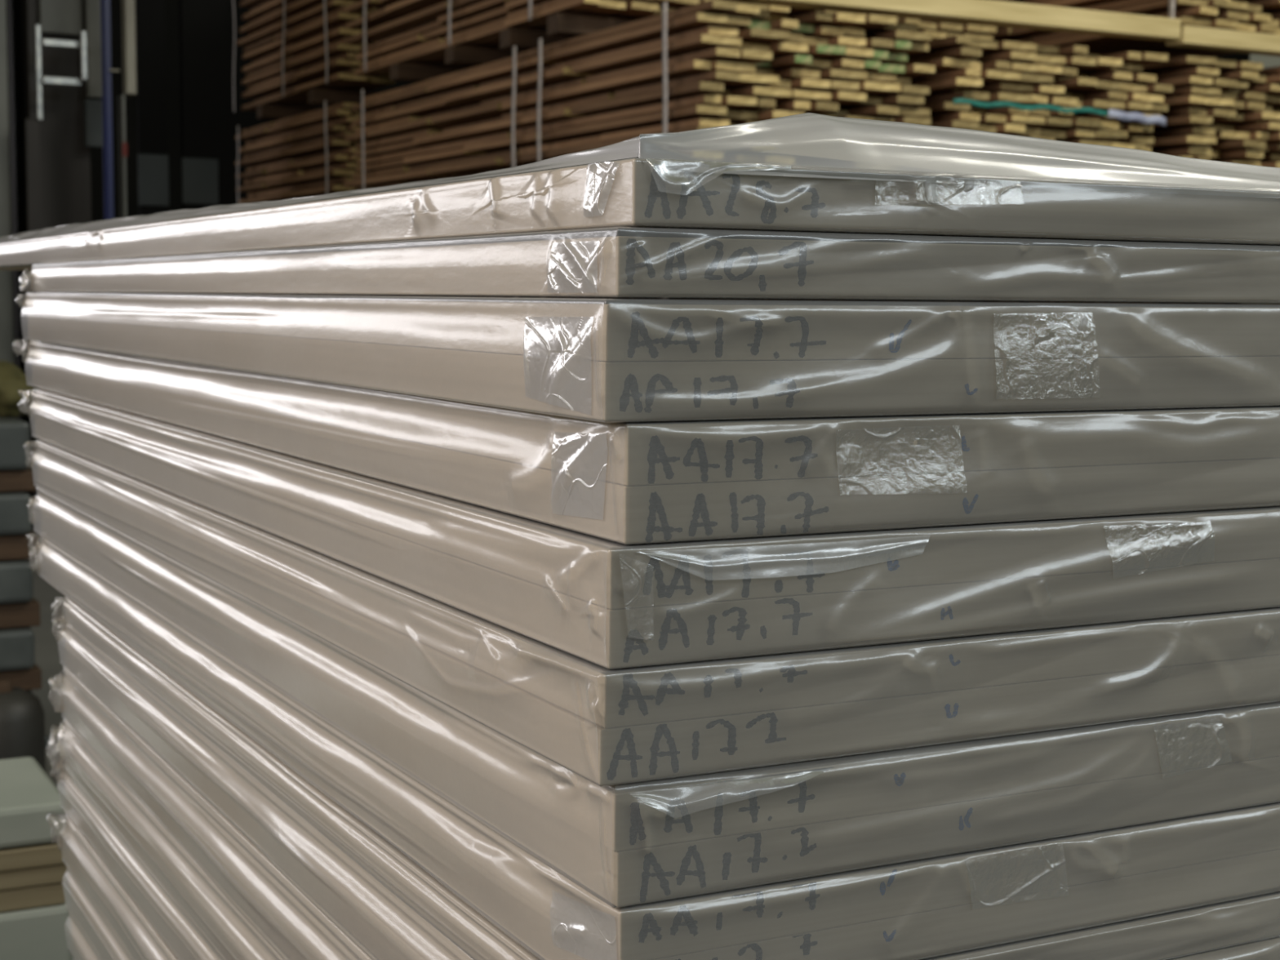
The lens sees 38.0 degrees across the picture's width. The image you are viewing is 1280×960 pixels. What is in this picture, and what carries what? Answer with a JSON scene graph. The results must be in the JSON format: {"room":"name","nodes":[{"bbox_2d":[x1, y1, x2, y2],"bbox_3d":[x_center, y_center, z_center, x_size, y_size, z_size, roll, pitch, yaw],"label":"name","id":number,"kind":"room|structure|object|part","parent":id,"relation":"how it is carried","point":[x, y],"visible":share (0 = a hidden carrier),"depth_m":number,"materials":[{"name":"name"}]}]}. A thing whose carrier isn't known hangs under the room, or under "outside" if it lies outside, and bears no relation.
{"room":"warehouse","nodes":[
{"label":"warehouse","id":0,"kind":"room"},
{"bbox_2d":[26,526,74,959],"bbox_3d":[-0.550,0.457,6.035,22.000,0.100,24.000,-2,6,-27],"label":"floor","id":1,"kind":"structure","parent":0,"point":[46,650],"depth_m":5.16,"materials":[{"name":"concrete"}]},
{"bbox_2d":[0,0,16,418],"bbox_3d":[-2.942,-0.742,7.704,0.589,3.318,0.500,-2,6,-27],"label":"tall cabinet","id":2,"kind":"object","parent":1,"relation":"on","point":[6,316],"visible":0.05,"depth_m":7.57,"materials":[{"name":"grey metal"}]},
{"bbox_2d":[0,679,45,773],"bbox_3d":[-1.284,0.512,3.753,0.160,0.222,0.160,-2,6,-27],"label":"canister","id":3,"kind":"object","parent":1,"relation":"on","point":[22,714],"visible":0.59,"depth_m":3.71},
{"bbox_2d":[0,417,48,747],"bbox_3d":[-1.709,0.222,4.114,0.680,0.721,0.500,-2,6,-27],"label":"pile","id":4,"kind":"object","parent":1,"relation":"on","point":[20,611],"visible":0.67,"depth_m":4.03,"materials":[{"name":"grey"}]},
{"bbox_2d":[0,360,38,417],"bbox_3d":[-1.416,-0.204,4.162,0.136,0.123,0.197,-2,6,-27],"label":"cloth bag","id":5,"kind":"object","parent":4,"relation":"on","point":[12,380],"visible":0.8,"depth_m":4.10,"materials":[{"name":"fabric"}]},
{"bbox_2d":[0,756,73,959],"bbox_3d":[-1.143,0.588,2.321,0.800,0.354,0.270,-2,6,-27],"label":"stack","id":6,"kind":"object","parent":1,"relation":"on","point":[34,916],"visible":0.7,"depth_m":2.36,"materials":[{"name":"grey"}]},
{"bbox_2d":[7,0,102,527],"bbox_3d":[-2.467,-1.159,7.883,0.274,2.719,0.630,-2,6,-27],"label":"machine housing","id":7,"kind":"object","parent":1,"relation":"on","point":[71,125],"visible":0.55,"depth_m":7.69,"materials":[{"name":"metal"}]},
{"bbox_3d":[-2.369,-2.127,7.597,0.168,0.603,0.040,-2,6,-27],"label":"panel","id":8,"kind":"part","parent":7,"relation":"part of","materials":[{"name":"grey metal"}]},
{"bbox_3d":[-2.231,-1.997,7.591,0.060,0.862,0.050,-2,6,-27],"label":"panel","id":9,"kind":"part","parent":7,"relation":"part of","materials":[{"name":"grey metal"}]},
{"bbox_3d":[-2.244,-1.464,7.649,0.067,0.191,0.050,-2,6,-27],"label":"panel","id":10,"kind":"part","parent":7,"relation":"part of","materials":[{"name":"metal"}]},
{"bbox_2d":[25,24,88,538],"bbox_3d":[-2.336,-0.785,7.505,0.252,2.059,0.077,0,6,-7],"label":"ladder","id":11,"kind":"object","parent":1,"relation":"on","point":[32,128],"visible":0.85,"depth_m":7.42,"materials":[{"name":"metal"}]},
{"bbox_3d":[-2.434,-0.600,7.508,0.046,1.688,0.038,-2,6,-27],"label":"rail","id":12,"kind":"part","parent":11,"relation":"part of","materials":[{"name":"metal"}]},
{"bbox_3d":[-2.395,-1.624,7.415,0.020,0.374,0.030,-2,6,-27],"label":"rail","id":13,"kind":"part","parent":11,"relation":"part of","materials":[{"name":"metal"}]},
{"bbox_3d":[-2.213,-1.689,7.408,0.021,0.192,0.030,-2,6,-27],"label":"rail","id":14,"kind":"part","parent":11,"relation":"part of","materials":[{"name":"metal"}]},
{"bbox_2d":[100,0,119,294],"bbox_3d":[-2.095,-1.077,7.400,0.051,2.665,0.101,-2,6,-27],"label":"post","id":15,"kind":"object","parent":1,"relation":"on","point":[106,70],"visible":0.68,"depth_m":7.35,"materials":[{"name":"metal"}]},
{"bbox_2d":[117,0,136,293],"bbox_3d":[-2.034,-1.075,7.405,0.061,2.662,0.090,-2,6,-27],"label":"post","id":16,"kind":"object","parent":1,"relation":"on","point":[128,9],"visible":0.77,"depth_m":7.33,"materials":[{"name":"metal"}]},
{"bbox_3d":[-2.057,-0.635,7.439,0.012,1.779,0.088,-2,6,-27],"label":"post","id":17,"kind":"part","parent":16,"relation":"part of","materials":[{"name":"grey metal"}]},
{"bbox_3d":[-2.016,-1.962,7.324,0.037,0.880,0.080,-2,6,-27],"label":"post","id":18,"kind":"part","parent":16,"relation":"part of","materials":[{"name":"beige metal"}]},
{"bbox_2d":[134,0,232,295],"bbox_3d":[-2.023,-1.310,8.260,0.413,2.954,0.142,0,6,-5],"label":"door","id":19,"kind":"structure","parent":1,"relation":"on","point":[205,42],"depth_m":8.21,"materials":[{"name":"metal"}]},
{"bbox_3d":[-2.152,-1.326,8.233,0.133,0.226,0.020,-2,6,-27],"label":"panel","id":20,"kind":"part","parent":19,"relation":"part of","materials":[{"name":"metal"}]},
{"bbox_3d":[-1.945,-1.321,8.233,0.161,0.200,0.020,-2,6,-27],"label":"panel","id":21,"kind":"part","parent":19,"relation":"part of","materials":[{"name":"metal"}]},
{"bbox_3d":[0.146,0.799,1.352,0.900,0.148,1.010,-2,6,-27],"label":"wooden pallet","id":22,"kind":"object","parent":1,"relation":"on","visible":0},
{"bbox_3d":[0.175,0.704,1.341,0.954,0.039,1.007,-2,6,-27],"label":"package","id":23,"kind":"object","parent":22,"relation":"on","visible":0},
{"bbox_3d":[0.180,0.666,1.327,0.955,0.039,0.982,-2,6,-27],"label":"package","id":24,"kind":"object","parent":23,"relation":"on","visible":0},
{"bbox_3d":[0.177,0.626,1.328,0.956,0.039,0.995,-2,6,-27],"label":"package","id":25,"kind":"object","parent":24,"relation":"on","visible":0},
{"bbox_3d":[0.182,0.588,1.314,0.955,0.039,0.975,-2,6,-27],"label":"package","id":26,"kind":"object","parent":25,"relation":"on","visible":0},
{"bbox_3d":[0.181,0.550,1.308,0.955,0.039,0.970,-2,6,-27],"label":"package","id":27,"kind":"object","parent":26,"relation":"on","visible":0},
{"bbox_3d":[0.181,0.511,1.305,0.956,0.039,0.971,-2,6,-27],"label":"package","id":28,"kind":"object","parent":27,"relation":"on","visible":0},
{"bbox_3d":[0.182,0.471,1.307,0.954,0.039,0.981,-2,6,-27],"label":"package","id":29,"kind":"object","parent":28,"relation":"on","visible":0},
{"bbox_3d":[0.183,0.433,1.295,0.956,0.039,0.966,-2,6,-27],"label":"package","id":30,"kind":"object","parent":29,"relation":"on","visible":0},
{"bbox_2d":[64,911,100,959],"bbox_3d":[0.181,0.393,1.304,0.955,0.039,0.992,-2,6,-27],"label":"package","id":31,"kind":"object","parent":30,"relation":"on","point":[79,947],"visible":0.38,"depth_m":1.49,"materials":[{"name":"white plastic"}]},
{"bbox_3d":[0.182,0.403,1.305,0.946,0.019,0.986,-2,6,-27],"label":"wooden panel","id":32,"kind":"part","parent":31,"relation":"part of","materials":[{"name":"brown wood"}]},
{"bbox_3d":[0.182,0.383,1.303,0.946,0.020,0.986,-2,6,-27],"label":"wooden panel","id":33,"kind":"part","parent":31,"relation":"part of","materials":[{"name":"brown wood"}]},
{"bbox_2d":[62,867,131,959],"bbox_3d":[0.182,0.355,1.293,0.956,0.039,0.979,-2,6,-27],"label":"package","id":34,"kind":"object","parent":31,"relation":"on","point":[99,934],"visible":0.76,"depth_m":1.42,"materials":[{"name":"white plastic"}]},
{"bbox_3d":[0.184,0.364,1.295,0.948,0.019,0.974,-2,6,-27],"label":"wooden panel","id":35,"kind":"part","parent":34,"relation":"part of","materials":[{"name":"brown wood"}]},
{"bbox_2d":[46,812,178,959],"bbox_3d":[0.175,0.316,1.291,0.965,0.039,0.989,-2,6,-27],"label":"package","id":36,"kind":"object","parent":34,"relation":"on","point":[139,938],"visible":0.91,"depth_m":1.35,"materials":[{"name":"white plastic"}]},
{"bbox_3d":[0.184,0.325,1.290,0.949,0.019,0.973,-2,6,-27],"label":"wooden panel","id":37,"kind":"part","parent":36,"relation":"part of","materials":[{"name":"brown wood"}]},
{"bbox_2d":[49,763,222,959],"bbox_3d":[0.174,0.276,1.298,0.962,0.039,1.013,-2,6,-27],"label":"package","id":38,"kind":"object","parent":36,"relation":"on","point":[168,919],"visible":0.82,"depth_m":1.28,"materials":[{"name":"white plastic"}]},
{"bbox_2d":[45,720,284,959],"bbox_3d":[0.175,0.237,1.286,0.964,0.039,0.997,-2,6,-27],"label":"package","id":39,"kind":"object","parent":38,"relation":"on","point":[224,926],"visible":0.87,"depth_m":1.20,"materials":[{"name":"white plastic"}]},
{"bbox_2d":[48,666,372,959],"bbox_3d":[0.177,0.197,1.281,0.963,0.042,0.994,-2,6,-27],"label":"package","id":40,"kind":"object","parent":39,"relation":"on","point":[291,923],"visible":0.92,"depth_m":1.09,"materials":[{"name":"white plastic"}]},
{"bbox_2d":[51,617,1279,959],"bbox_3d":[0.180,0.156,1.280,0.960,0.038,1.000,-2,6,-27],"label":"package","id":41,"kind":"object","parent":40,"relation":"on","point":[371,916],"visible":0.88,"depth_m":0.97,"materials":[{"name":"white plastic"}]},
{"bbox_3d":[0.184,0.166,1.279,0.947,0.018,0.981,-2,6,-27],"label":"wooden panel","id":42,"kind":"part","parent":41,"relation":"part of","materials":[{"name":"brown wood"}]},
{"bbox_2d":[50,596,1279,959],"bbox_3d":[0.182,0.128,1.270,0.962,0.019,0.983,-2,6,-27],"label":"package","id":43,"kind":"object","parent":41,"relation":"on","point":[1172,935],"visible":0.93,"depth_m":0.76,"materials":[{"name":"white plastic"}]},
{"bbox_2d":[26,533,1279,959],"bbox_3d":[0.157,0.095,1.320,0.963,0.037,1.104,-2,6,-27],"label":"package","id":44,"kind":"object","parent":43,"relation":"on","point":[919,909],"visible":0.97,"depth_m":0.71,"materials":[{"name":"white plastic"}]},
{"bbox_2d":[26,487,1279,908],"bbox_3d":[0.158,0.055,1.313,0.959,0.042,1.099,-2,6,-27],"label":"package","id":45,"kind":"object","parent":44,"relation":"on","point":[629,844],"visible":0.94,"depth_m":0.70,"materials":[{"name":"white plastic"}]},
{"bbox_2d":[23,440,1279,786],"bbox_3d":[0.161,0.016,1.294,0.963,0.038,1.064,-2,6,-27],"label":"package","id":46,"kind":"object","parent":45,"relation":"on","point":[606,726],"visible":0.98,"depth_m":0.69,"materials":[{"name":"white plastic"}]},
{"bbox_2d":[17,388,1279,669],"bbox_3d":[0.156,-0.024,1.301,0.964,0.041,1.092,-2,6,-27],"label":"package","id":47,"kind":"object","parent":46,"relation":"on","point":[606,603],"visible":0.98,"depth_m":0.69,"materials":[{"name":"white plastic"}]},
{"bbox_2d":[12,339,1279,544],"bbox_3d":[0.149,-0.067,1.322,0.965,0.040,1.146,-2,6,-27],"label":"package","id":48,"kind":"object","parent":47,"relation":"on","point":[651,482],"visible":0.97,"depth_m":0.69,"materials":[{"name":"white plastic"}]},
{"bbox_2d":[15,292,1279,422],"bbox_3d":[0.155,-0.105,1.296,0.962,0.040,1.097,-2,6,-27],"label":"package","id":49,"kind":"object","parent":48,"relation":"on","point":[606,360],"visible":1,"depth_m":0.68,"materials":[{"name":"white plastic"}]},
{"bbox_2d":[18,226,1279,303],"bbox_3d":[0.158,-0.137,1.294,0.961,0.023,1.096,-2,6,-27],"label":"package","id":50,"kind":"object","parent":49,"relation":"on","point":[621,262],"visible":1,"depth_m":0.68,"materials":[{"name":"white plastic"}]},
{"bbox_2d":[0,112,1279,270],"bbox_3d":[0.043,-0.195,1.534,0.952,0.043,1.638,-2,6,-27],"label":"package","id":51,"kind":"object","parent":50,"relation":"on","point":[980,184],"visible":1,"depth_m":0.69,"materials":[{"name":"white plastic"}]},
{"bbox_3d":[0.161,-0.115,1.296,0.952,0.020,1.086,-2,6,-27],"label":"wooden panel","id":52,"kind":"part","parent":49,"relation":"part of","materials":[{"name":"brown wood"}]},
{"bbox_3d":[0.156,-0.076,1.318,0.944,0.020,1.120,-2,6,-27],"label":"wooden panel","id":53,"kind":"part","parent":48,"relation":"part of","materials":[{"name":"brown wood"}]},
{"bbox_2d":[5,0,1249,418],"bbox_3d":[-4.077,-3.280,12.531,22.000,6.000,0.200,-2,6,-27],"label":"wall","id":54,"kind":"structure","parent":0,"point":[244,119],"depth_m":12.91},
{"bbox_3d":[-0.176,-0.131,6.505,0.800,0.784,2.929,-2,6,-27],"label":"bundle","id":55,"kind":"object","parent":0,"visible":0},
{"bbox_3d":[0.417,-0.438,5.327,0.772,0.041,0.083,-2,6,-27],"label":"bearer","id":56,"kind":"object","parent":55,"relation":"on","visible":0},
{"bbox_2d":[343,0,935,298],"bbox_3d":[-0.178,-0.997,6.418,0.818,0.864,2.922,-2,6,-27],"label":"bundle","id":57,"kind":"object","parent":56,"relation":"on","point":[711,63],"visible":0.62,"depth_m":5.30,"materials":[{"name":"brown wood"}]},
{"bbox_2d":[390,62,469,82],"bbox_3d":[-0.599,-1.542,7.130,0.732,0.063,0.083,-2,6,-27],"label":"bearer","id":58,"kind":"object","parent":57,"relation":"on","point":[401,72],"visible":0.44,"depth_m":6.97,"materials":[{"name":"brown wood"}]},
{"bbox_2d":[444,45,524,66],"bbox_3d":[-0.341,-1.492,6.637,0.732,0.060,0.082,-2,6,-27],"label":"bearer","id":59,"kind":"object","parent":57,"relation":"on","point":[463,55],"visible":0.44,"depth_m":6.48,"materials":[{"name":"brown wood"}]},
{"bbox_2d":[343,0,790,76],"bbox_3d":[-0.333,-1.839,6.665,0.802,0.620,2.184,-2,6,-27],"label":"bundle","id":60,"kind":"object","parent":59,"relation":"on","point":[416,32],"visible":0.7,"depth_m":6.59,"materials":[{"name":"brown wood"}]},
{"bbox_2d":[499,27,573,51],"bbox_3d":[-0.116,-1.447,6.208,0.732,0.061,0.083,-2,6,-27],"label":"bearer","id":61,"kind":"object","parent":57,"relation":"on","point":[524,39],"visible":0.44,"depth_m":6.04,"materials":[{"name":"brown wood"}]},
{"bbox_2d":[546,12,638,38],"bbox_3d":[0.054,-1.413,5.883,0.732,0.062,0.082,-2,6,-27],"label":"bearer","id":62,"kind":"object","parent":57,"relation":"on","point":[558,24],"visible":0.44,"depth_m":5.72,"materials":[{"name":"brown wood"}]},
{"bbox_2d":[722,0,1181,40],"bbox_3d":[0.923,-1.349,5.344,1.592,0.060,0.093,-2,6,-27],"label":"bearer","id":63,"kind":"object","parent":57,"relation":"on","point":[985,12],"visible":0.97,"depth_m":5.38,"materials":[{"name":"brown wood"}]},
{"bbox_3d":[1.925,-0.501,6.109,0.700,0.041,0.083,-2,6,-27],"label":"bearer","id":64,"kind":"object","parent":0,"visible":0},
{"bbox_2d":[1128,55,1279,167],"bbox_3d":[1.416,-1.034,7.075,0.762,0.819,2.617,-2,6,-27],"label":"bundle","id":65,"kind":"object","parent":64,"relation":"on","point":[1222,110],"visible":0.11,"depth_m":5.89,"materials":[{"name":"beige wood"}]},
{"bbox_2d":[1165,25,1279,56],"bbox_3d":[1.992,-1.379,5.894,0.795,0.056,0.082,-2,6,-27],"label":"bearer","id":66,"kind":"object","parent":65,"relation":"on","point":[1191,37],"visible":0.8,"depth_m":5.77,"materials":[{"name":"brown wood"}]},
{"bbox_2d":[986,0,1279,58],"bbox_3d":[1.397,-1.713,6.999,0.765,0.376,2.590,-2,6,-27],"label":"bundle","id":67,"kind":"object","parent":66,"relation":"on","point":[1263,16],"visible":0.12,"depth_m":6.04,"materials":[{"name":"beige wood"}]},
{"bbox_3d":[-1.023,0.153,8.063,0.673,0.102,0.082,-2,6,-27],"label":"bearer","id":68,"kind":"object","parent":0,"visible":0},
{"bbox_3d":[-1.466,-0.338,8.492,0.327,0.784,1.564,-2,6,-27],"label":"bundle","id":69,"kind":"object","parent":68,"relation":"on","visible":0},
{"bbox_3d":[-1.015,-0.713,7.977,0.671,0.037,0.082,-2,6,-27],"label":"bearer","id":70,"kind":"object","parent":69,"relation":"on","visible":0},
{"bbox_2d":[235,100,378,296],"bbox_3d":[-1.472,-1.203,8.400,0.342,0.864,1.564,-2,6,-27],"label":"bundle","id":71,"kind":"object","parent":70,"relation":"on","point":[307,154],"visible":0.49,"depth_m":8.16,"materials":[{"name":"brown wood"}]},
{"bbox_2d":[256,104,322,119],"bbox_3d":[-1.457,-1.704,8.697,0.662,0.061,0.083,-2,6,-27],"label":"bearer","id":72,"kind":"object","parent":71,"relation":"on","point":[272,112],"visible":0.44,"depth_m":8.55,"materials":[{"name":"brown wood"}]},
{"bbox_2d":[232,0,395,112],"bbox_3d":[-1.452,-2.011,8.309,0.331,0.620,1.545,-2,6,-27],"label":"bundle","id":73,"kind":"object","parent":72,"relation":"on","point":[297,47],"visible":0.77,"depth_m":8.17,"materials":[{"name":"brown wood"}]},
{"bbox_2d":[307,88,381,106],"bbox_3d":[-1.100,-1.633,8.013,0.663,0.062,0.082,-2,6,-27],"label":"bearer","id":74,"kind":"object","parent":71,"relation":"on","point":[315,96],"visible":0.44,"depth_m":7.88,"materials":[{"name":"brown wood"}]},
{"bbox_3d":[1.186,-0.471,5.726,0.821,0.041,0.083,-2,6,-27],"label":"bearer","id":75,"kind":"object","parent":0,"visible":0},
{"bbox_2d":[892,35,1173,171],"bbox_3d":[0.667,-1.002,6.671,0.871,0.820,2.656,-2,6,-27],"label":"bundle","id":76,"kind":"object","parent":75,"relation":"on","point":[1069,94],"visible":0.19,"depth_m":5.53,"materials":[{"name":"beige wood"}]},
{"bbox_2d":[777,7,996,40],"bbox_3d":[0.374,-1.740,7.108,0.784,0.332,2.190,-2,6,-27],"label":"bundle","id":77,"kind":"object","parent":76,"relation":"on","point":[939,29],"visible":0.05,"depth_m":6.27,"materials":[{"name":"beige wood"}]}
]}

